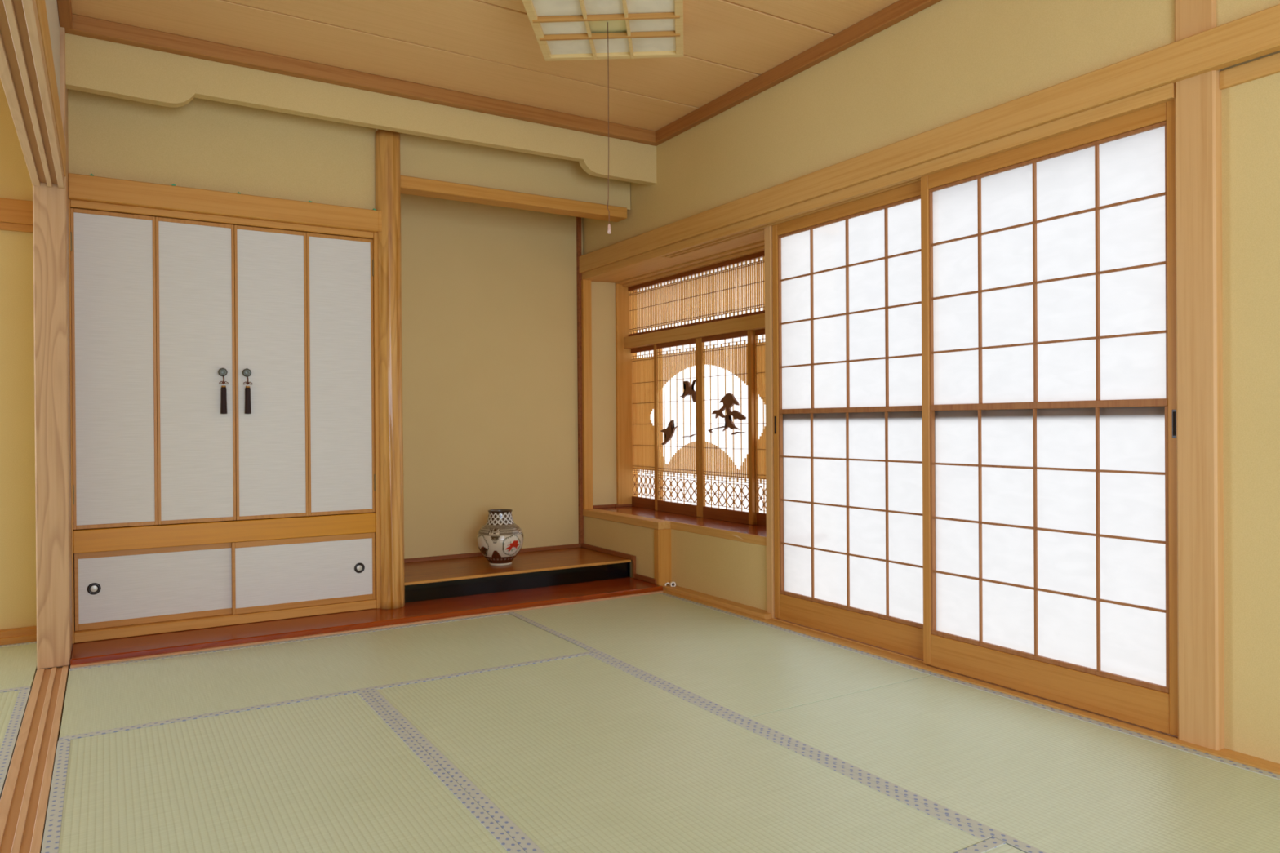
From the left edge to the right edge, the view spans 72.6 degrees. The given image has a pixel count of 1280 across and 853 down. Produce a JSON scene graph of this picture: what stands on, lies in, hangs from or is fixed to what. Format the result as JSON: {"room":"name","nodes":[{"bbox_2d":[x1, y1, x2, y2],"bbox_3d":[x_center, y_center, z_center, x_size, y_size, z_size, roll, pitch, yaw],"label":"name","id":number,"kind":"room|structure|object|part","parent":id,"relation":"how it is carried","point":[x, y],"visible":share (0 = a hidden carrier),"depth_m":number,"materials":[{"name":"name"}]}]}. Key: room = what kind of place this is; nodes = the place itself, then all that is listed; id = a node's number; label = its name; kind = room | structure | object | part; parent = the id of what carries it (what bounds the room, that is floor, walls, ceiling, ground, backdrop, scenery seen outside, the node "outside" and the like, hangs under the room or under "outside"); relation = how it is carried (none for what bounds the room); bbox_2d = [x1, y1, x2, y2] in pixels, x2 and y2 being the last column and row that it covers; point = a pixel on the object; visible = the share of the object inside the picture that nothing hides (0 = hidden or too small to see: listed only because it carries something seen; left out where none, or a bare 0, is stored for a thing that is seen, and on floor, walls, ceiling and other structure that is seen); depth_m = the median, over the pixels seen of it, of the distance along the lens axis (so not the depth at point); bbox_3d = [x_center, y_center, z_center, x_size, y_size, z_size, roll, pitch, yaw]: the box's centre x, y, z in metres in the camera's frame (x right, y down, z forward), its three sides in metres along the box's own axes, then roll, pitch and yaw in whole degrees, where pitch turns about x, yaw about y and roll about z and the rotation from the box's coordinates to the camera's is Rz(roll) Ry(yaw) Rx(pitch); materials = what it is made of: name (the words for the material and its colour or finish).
{"room":"traditional dwelling","nodes":[
{"label":"traditional dwelling","id":0,"kind":"room"},
{"bbox_2d":[0,77,36,629],"bbox_3d":[-4.177,-0.305,2.658,4.070,2.550,0.299,-1,0,-32],"label":"wall","id":1,"kind":"structure","parent":0,"point":[18,600],"depth_m":3.67,"materials":[{"name":"paint"}]},
{"bbox_2d":[0,197,32,232],"bbox_3d":[-3.099,-0.882,3.361,1.350,0.129,0.030,-1,0,-32],"label":"trim","id":2,"kind":"structure","parent":1,"relation":"attached to","point":[15,215],"depth_m":3.65,"materials":[{"name":"orange wood"}]},
{"bbox_2d":[0,626,36,645],"bbox_3d":[-4.222,0.891,2.659,3.976,0.058,0.048,-1,0,-32],"label":"baseboard","id":3,"kind":"structure","parent":1,"relation":"attached to","point":[24,634],"depth_m":3.64,"materials":[{"name":"orange wood"}]},
{"bbox_2d":[44,0,60,106],"bbox_3d":[-0.588,-1.270,0.609,0.075,0.655,6.250,-1,0,-32],"label":"wall","id":4,"kind":"structure","parent":0,"point":[51,8],"depth_m":2.96,"materials":[{"name":"white paint"}]},
{"bbox_2d":[0,0,64,188],"bbox_3d":[-0.581,-0.921,0.601,0.099,0.046,6.230,-1,0,-32],"label":"lintel","id":5,"kind":"object","parent":4,"relation":"attached to","point":[24,76],"visible":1,"depth_m":2.33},
{"bbox_2d":[35,0,66,177],"bbox_3d":[-0.573,-0.998,0.605,0.092,0.110,6.230,-1,0,-32],"label":"trim","id":6,"kind":"structure","parent":4,"relation":"attached to","point":[41,4],"depth_m":2.41,"materials":[{"name":"brown wood"}]},
{"bbox_2d":[56,0,72,29],"bbox_3d":[-0.537,-1.537,0.632,0.040,0.062,6.236,-1,0,-32],"label":"trim","id":7,"kind":"structure","parent":4,"relation":"attached to","point":[64,6],"depth_m":3.17,"materials":[{"name":"brown wood"}]},
{"bbox_2d":[67,88,630,210],"bbox_3d":[-1.207,-1.314,4.274,2.682,0.583,0.114,-1,0,-32],"label":"wall","id":8,"kind":"structure","parent":0,"point":[202,144],"depth_m":3.93,"materials":[{"name":"paint"}]},
{"bbox_2d":[65,33,656,185],"bbox_3d":[-1.065,-1.454,4.055,2.697,0.283,0.052,-1,0,-32],"label":"wall","id":9,"kind":"structure","parent":0,"point":[92,65],"depth_m":3.82,"materials":[{"name":"paint"}]},
{"bbox_2d":[64,13,660,146],"bbox_3d":[-1.043,-1.545,4.009,2.687,0.062,0.050,-1,0,-32],"label":"trim","id":10,"kind":"structure","parent":9,"relation":"attached to","point":[84,26],"depth_m":3.81,"materials":[{"name":"brown wood"}]},
{"bbox_2d":[71,0,898,131],"bbox_3d":[0.330,-1.608,1.788,2.742,0.060,7.300,-1,0,-32],"label":"ceiling","id":11,"kind":"structure","parent":0,"point":[486,48],"depth_m":3.56,"materials":[{"name":"brown wood"}]},
{"bbox_2d":[521,0,683,234],"bbox_3d":[-0.115,-1.140,3.164,0.548,0.879,0.548,0,0,3],"label":"ceiling lamp","id":12,"kind":"object","parent":11,"relation":"hanging from","point":[563,29],"visible":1,"depth_m":3.19,"materials":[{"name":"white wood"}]},
{"bbox_3d":[-0.117,-1.514,3.163,0.548,0.130,0.548,0,0,3],"label":"frame","id":13,"kind":"part","parent":12,"relation":"part of","materials":[{"name":"brown wood"}]},
{"bbox_3d":[-0.117,-1.474,3.163,0.200,0.010,0.200,0,0,3],"label":"plate","id":14,"kind":"part","parent":12,"relation":"part of","materials":[{"name":"beige"}]},
{"bbox_3d":[-0.117,-1.103,3.165,0.009,0.737,0.004,0,0,3],"label":"pull cord","id":15,"kind":"part","parent":12,"relation":"part of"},
{"bbox_3d":[-0.112,-0.719,3.165,0.013,0.037,0.013,0,0,3],"label":"pull knob","id":16,"kind":"part","parent":12,"relation":"part of","materials":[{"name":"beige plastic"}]},
{"bbox_2d":[400,193,616,559],"bbox_3d":[-0.805,-0.361,5.269,1.950,2.600,0.120,-1,0,-32],"label":"wall","id":17,"kind":"structure","parent":0,"point":[489,293],"depth_m":5.16,"materials":[{"name":"paint"}]},
{"bbox_2d":[576,217,583,544],"bbox_3d":[-0.376,-0.290,5.447,0.023,2.050,0.026,-1,0,-32],"label":"trim","id":18,"kind":"structure","parent":17,"relation":"attached to","point":[579,253],"depth_m":5.44,"materials":[{"name":"red wood"}]},
{"bbox_2d":[582,0,1279,764],"bbox_3d":[1.672,-0.369,2.524,0.403,2.500,7.150,-1,0,-32],"label":"wall","id":19,"kind":"structure","parent":0,"point":[948,61],"depth_m":2.81,"materials":[{"name":"paint"}]},
{"bbox_2d":[632,555,656,583],"bbox_3d":[0.025,0.792,4.820,0.016,0.124,0.240,-1,0,-32],"label":"baseboard","id":20,"kind":"structure","parent":19,"relation":"attached to","point":[635,575],"depth_m":4.86,"materials":[{"name":"red wood"}]},
{"bbox_2d":[582,503,766,586],"bbox_3d":[0.265,0.691,4.822,0.410,0.385,1.760,-1,0,-32],"label":"window sill","id":21,"kind":"structure","parent":19,"relation":"attached to","point":[662,523],"depth_m":4.72,"materials":[{"name":"orange wood"}]},
{"bbox_2d":[581,279,592,509],"bbox_3d":[-0.337,-0.200,5.456,0.059,1.436,0.050,-1,0,-32],"label":"post","id":22,"kind":"object","parent":21,"relation":"on","point":[586,305],"visible":1,"depth_m":5.43,"materials":[{"name":"brown wood"}]},
{"bbox_3d":[0.126,0.721,4.743,0.088,0.326,0.048,-1,0,-32],"label":"leg post","id":23,"kind":"part","parent":21,"relation":"part of","materials":[{"name":"brown wood"}]},
{"bbox_2d":[600,233,764,283],"bbox_3d":[0.337,-0.996,4.873,0.410,0.144,1.750,-1,0,-32],"label":"trim","id":24,"kind":"structure","parent":19,"relation":"attached to","point":[760,237],"depth_m":4.78,"materials":[{"name":"brown wood"}]},
{"bbox_2d":[615,240,766,513],"bbox_3d":[0.332,-0.208,4.957,0.158,1.460,1.700,-1,0,-32],"label":"window","id":25,"kind":"structure","parent":19,"relation":"in","point":[624,343],"depth_m":5.15,"materials":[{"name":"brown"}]},
{"bbox_2d":[631,345,663,509],"bbox_3d":[0.034,0.006,5.509,0.022,1.019,0.378,-1,0,-32],"label":"lattice screen","id":26,"kind":"object","parent":25,"relation":"attached to","point":[642,368],"visible":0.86,"depth_m":5.51,"materials":[{"name":"orange wood"}]},
{"bbox_3d":[0.031,-0.490,5.508,0.022,0.028,0.318,-1,0,-32],"label":"rail","id":27,"kind":"part","parent":26,"relation":"part of","materials":[{"name":"brown wood"}]},
{"bbox_3d":[0.038,0.484,5.511,0.022,0.063,0.318,-1,0,-32],"label":"rail","id":28,"kind":"part","parent":26,"relation":"part of","materials":[{"name":"brown wood"}]},
{"bbox_2d":[653,337,699,516],"bbox_3d":[0.218,0.006,5.155,0.028,1.019,0.474,-1,0,-32],"label":"lattice screen","id":29,"kind":"object","parent":25,"relation":"attached to","point":[684,461],"visible":1,"depth_m":5.15,"materials":[{"name":"orange wood"}]},
{"bbox_3d":[0.217,-0.490,5.155,0.022,0.028,0.414,-1,0,-32],"label":"rail","id":30,"kind":"part","parent":29,"relation":"part of","materials":[{"name":"brown wood"}]},
{"bbox_3d":[0.224,0.484,5.158,0.022,0.063,0.414,-1,0,-32],"label":"rail","id":31,"kind":"part","parent":29,"relation":"part of","materials":[{"name":"brown wood"}]},
{"bbox_2d":[627,250,764,336],"bbox_3d":[0.345,-0.742,4.960,0.022,0.333,1.660,-1,0,-32],"label":"transom","id":32,"kind":"object","parent":25,"relation":"attached to","point":[666,298],"visible":0.79,"depth_m":4.96,"materials":[{"name":"brown wood"}]},
{"bbox_2d":[698,329,755,524],"bbox_3d":[0.465,0.005,4.751,0.031,1.019,0.469,-1,0,-32],"label":"lattice screen","id":33,"kind":"object","parent":25,"relation":"attached to","point":[744,368],"visible":1,"depth_m":4.72,"materials":[{"name":"orange wood"}]},
{"bbox_3d":[0.465,-0.490,4.752,0.022,0.028,0.409,-1,0,-32],"label":"rail","id":34,"kind":"part","parent":33,"relation":"part of","materials":[{"name":"brown wood"}]},
{"bbox_3d":[0.472,0.483,4.755,0.022,0.063,0.409,-1,0,-32],"label":"rail","id":35,"kind":"part","parent":33,"relation":"part of","materials":[{"name":"brown wood"}]},
{"bbox_2d":[753,328,766,526],"bbox_3d":[0.699,0.005,4.427,0.022,1.019,0.383,-1,0,-32],"label":"lattice screen","id":36,"kind":"object","parent":25,"relation":"attached to","point":[759,348],"visible":0.32,"depth_m":4.54,"materials":[{"name":"orange wood"}]},
{"bbox_3d":[0.696,-0.491,4.426,0.022,0.028,0.323,-1,0,-32],"label":"rail","id":37,"kind":"part","parent":36,"relation":"part of","materials":[{"name":"brown wood"}]},
{"bbox_3d":[0.702,0.483,4.429,0.022,0.063,0.323,-1,0,-32],"label":"rail","id":38,"kind":"part","parent":36,"relation":"part of","materials":[{"name":"brown wood"}]},
{"bbox_2d":[655,0,941,143],"bbox_3d":[1.730,-1.557,2.025,0.038,0.062,6.236,-1,0,-32],"label":"trim","id":39,"kind":"structure","parent":19,"relation":"attached to","point":[891,15],"depth_m":3.69,"materials":[{"name":"brown wood"}]},
{"bbox_2d":[582,83,1174,281],"bbox_3d":[0.611,-0.939,3.981,0.128,0.040,3.557,-1,0,-32],"label":"trim","id":40,"kind":"structure","parent":19,"relation":"attached to","point":[755,226],"depth_m":3.36,"materials":[{"name":"brown wood"}]},
{"bbox_2d":[578,4,1279,273],"bbox_3d":[1.484,-1.013,2.436,0.040,0.104,7.195,-1,0,-32],"label":"trim","id":41,"kind":"structure","parent":19,"relation":"attached to","point":[1257,34],"depth_m":2.87,"materials":[{"name":"brown wood"}]},
{"bbox_2d":[662,584,1279,774],"bbox_3d":[1.790,0.894,2.070,0.156,0.074,6.255,-1,0,-32],"label":"trim","id":42,"kind":"structure","parent":19,"relation":"attached to","point":[745,611],"depth_m":3.14,"materials":[{"name":"brown wood"}]},
{"bbox_2d":[669,581,675,586],"bbox_3d":[0.176,0.852,4.694,0.031,0.035,0.039,0,0,-10],"label":"pipe stub","id":43,"kind":"object","parent":42,"relation":"on","point":[672,584],"visible":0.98,"depth_m":4.68,"materials":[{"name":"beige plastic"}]},
{"bbox_2d":[772,181,923,659],"bbox_3d":[0.866,-0.023,3.614,0.041,1.800,0.912,-1,0,-32],"label":"screen","id":44,"kind":"object","parent":42,"relation":"on","point":[846,282],"visible":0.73,"depth_m":3.60,"materials":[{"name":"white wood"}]},
{"bbox_3d":[0.858,-0.896,3.607,0.029,0.054,0.849,-1,0,-32],"label":"rail","id":45,"kind":"part","parent":44,"relation":"part of","materials":[{"name":"orange wood"}]},
{"bbox_3d":[0.864,-0.068,3.609,0.024,0.022,0.849,-1,0,-32],"label":"rail","id":46,"kind":"part","parent":44,"relation":"part of","materials":[{"name":"brown wood"}]},
{"bbox_2d":[920,99,1177,737],"bbox_3d":[1.293,-0.024,2.842,0.041,1.800,0.902,-1,0,-32],"label":"screen","id":47,"kind":"object","parent":42,"relation":"on","point":[1048,265],"visible":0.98,"depth_m":2.77,"materials":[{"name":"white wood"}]},
{"bbox_3d":[1.285,-0.897,2.835,0.029,0.054,0.839,-1,0,-32],"label":"rail","id":48,"kind":"part","parent":47,"relation":"part of","materials":[{"name":"orange wood"}]},
{"bbox_3d":[1.291,-0.069,2.838,0.024,0.022,0.839,-1,0,-32],"label":"rail","id":49,"kind":"part","parent":47,"relation":"part of","materials":[{"name":"brown wood"}]},
{"bbox_3d":[1.509,-0.008,2.456,0.005,0.080,0.013,-1,0,-32],"label":"finger pull","id":50,"kind":"part","parent":47,"relation":"part of","materials":[{"name":"black metal"}]},
{"bbox_2d":[1218,52,1279,89],"bbox_3d":[2.490,-0.939,0.878,0.023,0.047,3.487,-1,0,-32],"label":"trim","id":51,"kind":"structure","parent":19,"relation":"attached to","point":[1268,65],"depth_m":2.29,"materials":[{"name":"brown wood"}]},
{"bbox_3d":[-1.136,1.011,1.003,7.500,0.108,7.500,-1,0,-32],"label":"floor","id":52,"kind":"structure","parent":0,"visible":0},
{"bbox_2d":[0,688,31,799],"bbox_3d":[-2.017,0.932,2.002,0.904,0.051,1.801,-1,0,-32],"label":"mat","id":53,"kind":"object","parent":52,"relation":"on","point":[13,704],"visible":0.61,"depth_m":2.66,"materials":[{"name":"fabric"}]},
{"bbox_2d":[0,641,37,693],"bbox_3d":[-3.087,0.936,2.865,1.821,0.051,0.786,-1,0,-32],"label":"mat","id":54,"kind":"object","parent":52,"relation":"on","point":[18,661],"visible":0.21,"depth_m":3.29,"materials":[{"name":"wicker"}]},
{"bbox_2d":[0,665,68,852],"bbox_3d":[-0.568,0.926,0.606,0.098,0.052,6.230,-1,0,-32],"label":"sliding door sill","id":55,"kind":"structure","parent":52,"relation":"on","point":[25,795],"depth_m":2.30,"materials":[{"name":"brown wood"}]},
{"bbox_2d":[32,26,72,669],"bbox_3d":[-2.302,-0.345,3.416,0.104,2.500,0.370,-1,0,-32],"label":"post","id":56,"kind":"object","parent":52,"relation":"on","point":[50,205],"visible":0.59,"depth_m":3.26,"materials":[{"name":"brown wood"}]},
{"bbox_2d":[40,690,526,852],"bbox_3d":[-0.829,0.924,1.959,0.870,0.051,1.794,-1,0,-32],"label":"mat","id":57,"kind":"object","parent":52,"relation":"on","point":[340,774],"visible":1,"depth_m":2.15,"materials":[{"name":"wicker"}]},
{"bbox_2d":[58,612,594,741],"bbox_3d":[-1.153,0.922,3.332,1.751,0.051,0.880,-1,0,-32],"label":"mat","id":58,"kind":"object","parent":52,"relation":"on","point":[131,695],"visible":0.73,"depth_m":3.21,"materials":[{"name":"wicker"}]},
{"bbox_2d":[70,577,663,668],"bbox_3d":[-1.105,0.900,4.124,2.657,0.070,0.414,-1,0,-32],"label":"step","id":59,"kind":"structure","parent":52,"relation":"on","point":[171,643],"depth_m":3.88,"materials":[{"name":"red paint"}]},
{"bbox_2d":[67,173,382,644],"bbox_3d":[-1.779,-0.074,3.867,1.254,1.887,0.148,-1,0,-32],"label":"closet","id":60,"kind":"object","parent":59,"relation":"on","point":[224,375],"visible":1,"depth_m":3.80,"materials":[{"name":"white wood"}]},
{"bbox_2d":[90,585,97,591],"bbox_3d":[-2.240,0.666,3.572,0.032,0.032,0.001,-1,0,-32],"label":"door pull","id":61,"kind":"object","parent":60,"relation":"on","point":[93,588],"depth_m":3.57,"materials":[{"name":"silver"}]},
{"bbox_3d":[-2.240,0.666,3.572,0.049,0.049,0.008,-1,0,-32],"label":"finger pull","id":62,"kind":"part","parent":60,"relation":"part of","materials":[{"name":"black metal"}]},
{"bbox_3d":[-2.174,-0.234,3.606,0.300,1.300,0.028,-1,0,-32],"label":"folding door","id":63,"kind":"part","parent":60,"relation":"part of","materials":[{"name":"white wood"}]},
{"bbox_3d":[-2.173,-0.234,3.604,0.278,1.268,0.014,-1,0,-32],"label":"door panel","id":64,"kind":"part","parent":60,"relation":"part of","materials":[{"name":"paper"}]},
{"bbox_3d":[-1.814,-0.035,3.888,1.210,1.730,0.055,-1,0,-32],"label":"shadow panel","id":65,"kind":"part","parent":60,"relation":"part of","materials":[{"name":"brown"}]},
{"bbox_3d":[-2.044,0.670,3.701,0.603,0.318,0.020,-1,0,-32],"label":"sliding door","id":66,"kind":"part","parent":60,"relation":"part of","materials":[{"name":"white paper"}]},
{"bbox_3d":[-2.044,0.670,3.701,0.577,0.266,0.012,-1,0,-32],"label":"door panel","id":67,"kind":"part","parent":60,"relation":"part of","materials":[{"name":"paper"}]},
{"bbox_3d":[-1.917,-0.236,3.763,0.302,1.300,0.028,-1,0,-32],"label":"folding door","id":68,"kind":"part","parent":60,"relation":"part of","materials":[{"name":"white paper"}]},
{"bbox_3d":[-1.916,-0.236,3.761,0.280,1.268,0.014,-1,0,-32],"label":"door panel","id":69,"kind":"part","parent":60,"relation":"part of","materials":[{"name":"paper"}]},
{"bbox_3d":[-1.809,-0.904,3.867,1.206,0.028,0.118,-1,0,-32],"label":"head rail","id":70,"kind":"part","parent":60,"relation":"part of","materials":[{"name":"brown wood"}]},
{"bbox_3d":[-1.820,-0.237,3.795,0.038,0.038,0.029,-1,0,-32],"label":"knob","id":71,"kind":"part","parent":60,"relation":"part of","materials":[{"name":"grey metal"}]},
{"bbox_3d":[-1.800,0.462,3.873,1.206,0.092,0.114,-1,0,-32],"label":"rail","id":72,"kind":"part","parent":60,"relation":"part of","materials":[{"name":"brown wood"}]},
{"bbox_3d":[-1.796,0.849,3.872,1.206,0.041,0.120,-1,0,-32],"label":"sill","id":73,"kind":"part","parent":60,"relation":"part of","materials":[{"name":"brown wood"}]},
{"bbox_3d":[-1.738,-0.237,3.846,0.038,0.038,0.029,-1,0,-32],"label":"knob","id":74,"kind":"part","parent":60,"relation":"part of","materials":[{"name":"grey metal"}]},
{"bbox_3d":[-1.659,-0.238,3.922,0.301,1.300,0.028,-1,0,-32],"label":"folding door","id":75,"kind":"part","parent":60,"relation":"part of","materials":[{"name":"white paper"}]},
{"bbox_3d":[-1.658,-0.238,3.920,0.279,1.268,0.014,-1,0,-32],"label":"door panel","id":76,"kind":"part","parent":60,"relation":"part of","materials":[{"name":"paper"}]},
{"bbox_3d":[-1.530,0.666,3.991,0.621,0.318,0.020,-1,0,-32],"label":"sliding door","id":77,"kind":"part","parent":60,"relation":"part of","materials":[{"name":"white paper"}]},
{"bbox_3d":[-1.530,0.666,3.991,0.595,0.266,0.012,-1,0,-32],"label":"door panel","id":78,"kind":"part","parent":60,"relation":"part of","materials":[{"name":"paper"}]},
{"bbox_3d":[-1.402,-0.240,4.080,0.300,1.300,0.028,-1,0,-32],"label":"folding door","id":79,"kind":"part","parent":60,"relation":"part of","materials":[{"name":"white paper"}]},
{"bbox_3d":[-1.401,-0.240,4.078,0.278,1.268,0.014,-1,0,-32],"label":"door panel","id":80,"kind":"part","parent":60,"relation":"part of","materials":[{"name":"paper"}]},
{"bbox_2d":[356,565,362,570],"bbox_3d":[-1.324,0.668,4.109,0.032,0.032,0.001,-1,0,-32],"label":"door pull","id":81,"kind":"object","parent":60,"relation":"on","point":[358,567],"depth_m":4.11,"materials":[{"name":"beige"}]},
{"bbox_3d":[-1.324,0.668,4.109,0.049,0.049,0.008,-1,0,-32],"label":"finger pull","id":82,"kind":"part","parent":60,"relation":"part of","materials":[{"name":"black metal"}]},
{"bbox_2d":[374,129,404,608],"bbox_3d":[-1.201,-0.270,4.181,0.127,2.270,0.125,-1,0,-32],"label":"post","id":83,"kind":"object","parent":59,"relation":"on","point":[388,168],"visible":0.98,"depth_m":4.13,"materials":[{"name":"brown wood"}]},
{"bbox_2d":[400,175,626,222],"bbox_3d":[-0.663,-1.200,4.615,1.320,0.060,0.113,-1,0,-32],"label":"lintel","id":84,"kind":"object","parent":83,"relation":"attached to","point":[409,184],"visible":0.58,"depth_m":4.56,"materials":[{"name":"brown wood"}]},
{"bbox_2d":[404,543,634,602],"bbox_3d":[-0.771,0.797,4.845,1.346,0.124,0.635,-1,0,-32],"label":"platform","id":85,"kind":"object","parent":59,"relation":"on","point":[444,576],"visible":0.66,"depth_m":4.72,"materials":[{"name":"brown wood"}]},
{"bbox_2d":[476,508,523,565],"bbox_3d":[-0.771,0.611,4.807,0.255,0.298,0.255,0,0,20],"label":"porcelain vase","id":86,"kind":"object","parent":85,"relation":"on","point":[500,540],"visible":1,"depth_m":4.73,"materials":[{"name":"beige ceramic"}]},
{"bbox_2d":[366,653,992,852],"bbox_3d":[-0.081,0.917,2.418,0.883,0.051,1.794,-1,0,-32],"label":"mat","id":87,"kind":"object","parent":52,"relation":"on","point":[591,753],"visible":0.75,"depth_m":2.25,"materials":[{"name":"wicker"}]},
{"bbox_2d":[507,592,935,719],"bbox_3d":[0.211,0.911,3.638,0.890,0.051,1.785,-1,0,-32],"label":"mat","id":88,"kind":"object","parent":52,"relation":"on","point":[740,667],"visible":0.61,"depth_m":3.39,"materials":[{"name":"wicker"}]},
{"bbox_2d":[954,837,1025,852],"bbox_3d":[0.250,0.919,1.048,1.751,0.051,0.884,-1,0,-32],"label":"mat","id":89,"kind":"object","parent":52,"relation":"on","point":[993,845],"visible":1,"depth_m":1.83,"materials":[{"name":"fabric"}]},
{"bbox_2d":[739,673,1279,852],"bbox_3d":[1.149,0.910,2.111,0.890,0.051,1.791,-1,0,-32],"label":"mat","id":90,"kind":"object","parent":52,"relation":"on","point":[1033,777],"visible":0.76,"depth_m":2.24,"materials":[{"name":"wicker"}]},
{"bbox_2d":[1174,0,1224,750],"bbox_3d":[1.570,-0.343,2.420,0.107,2.550,0.105,-1,0,-32],"label":"wall post","id":91,"kind":"object","parent":52,"relation":"on","point":[1197,99],"visible":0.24,"depth_m":2.38,"materials":[{"name":"brown wood"}]},
{"bbox_3d":[0.783,-0.094,4.194,0.374,1.950,0.073,-1,0,-32],"label":"wall","id":92,"kind":"structure","parent":0,"visible":0},
{"bbox_2d":[764,226,775,618],"bbox_3d":[0.622,-0.027,4.025,0.075,1.820,0.042,-1,0,-32],"label":"trim","id":93,"kind":"structure","parent":92,"relation":"attached to","point":[767,230],"depth_m":4.00,"materials":[{"name":"brown wood"}]}
]}

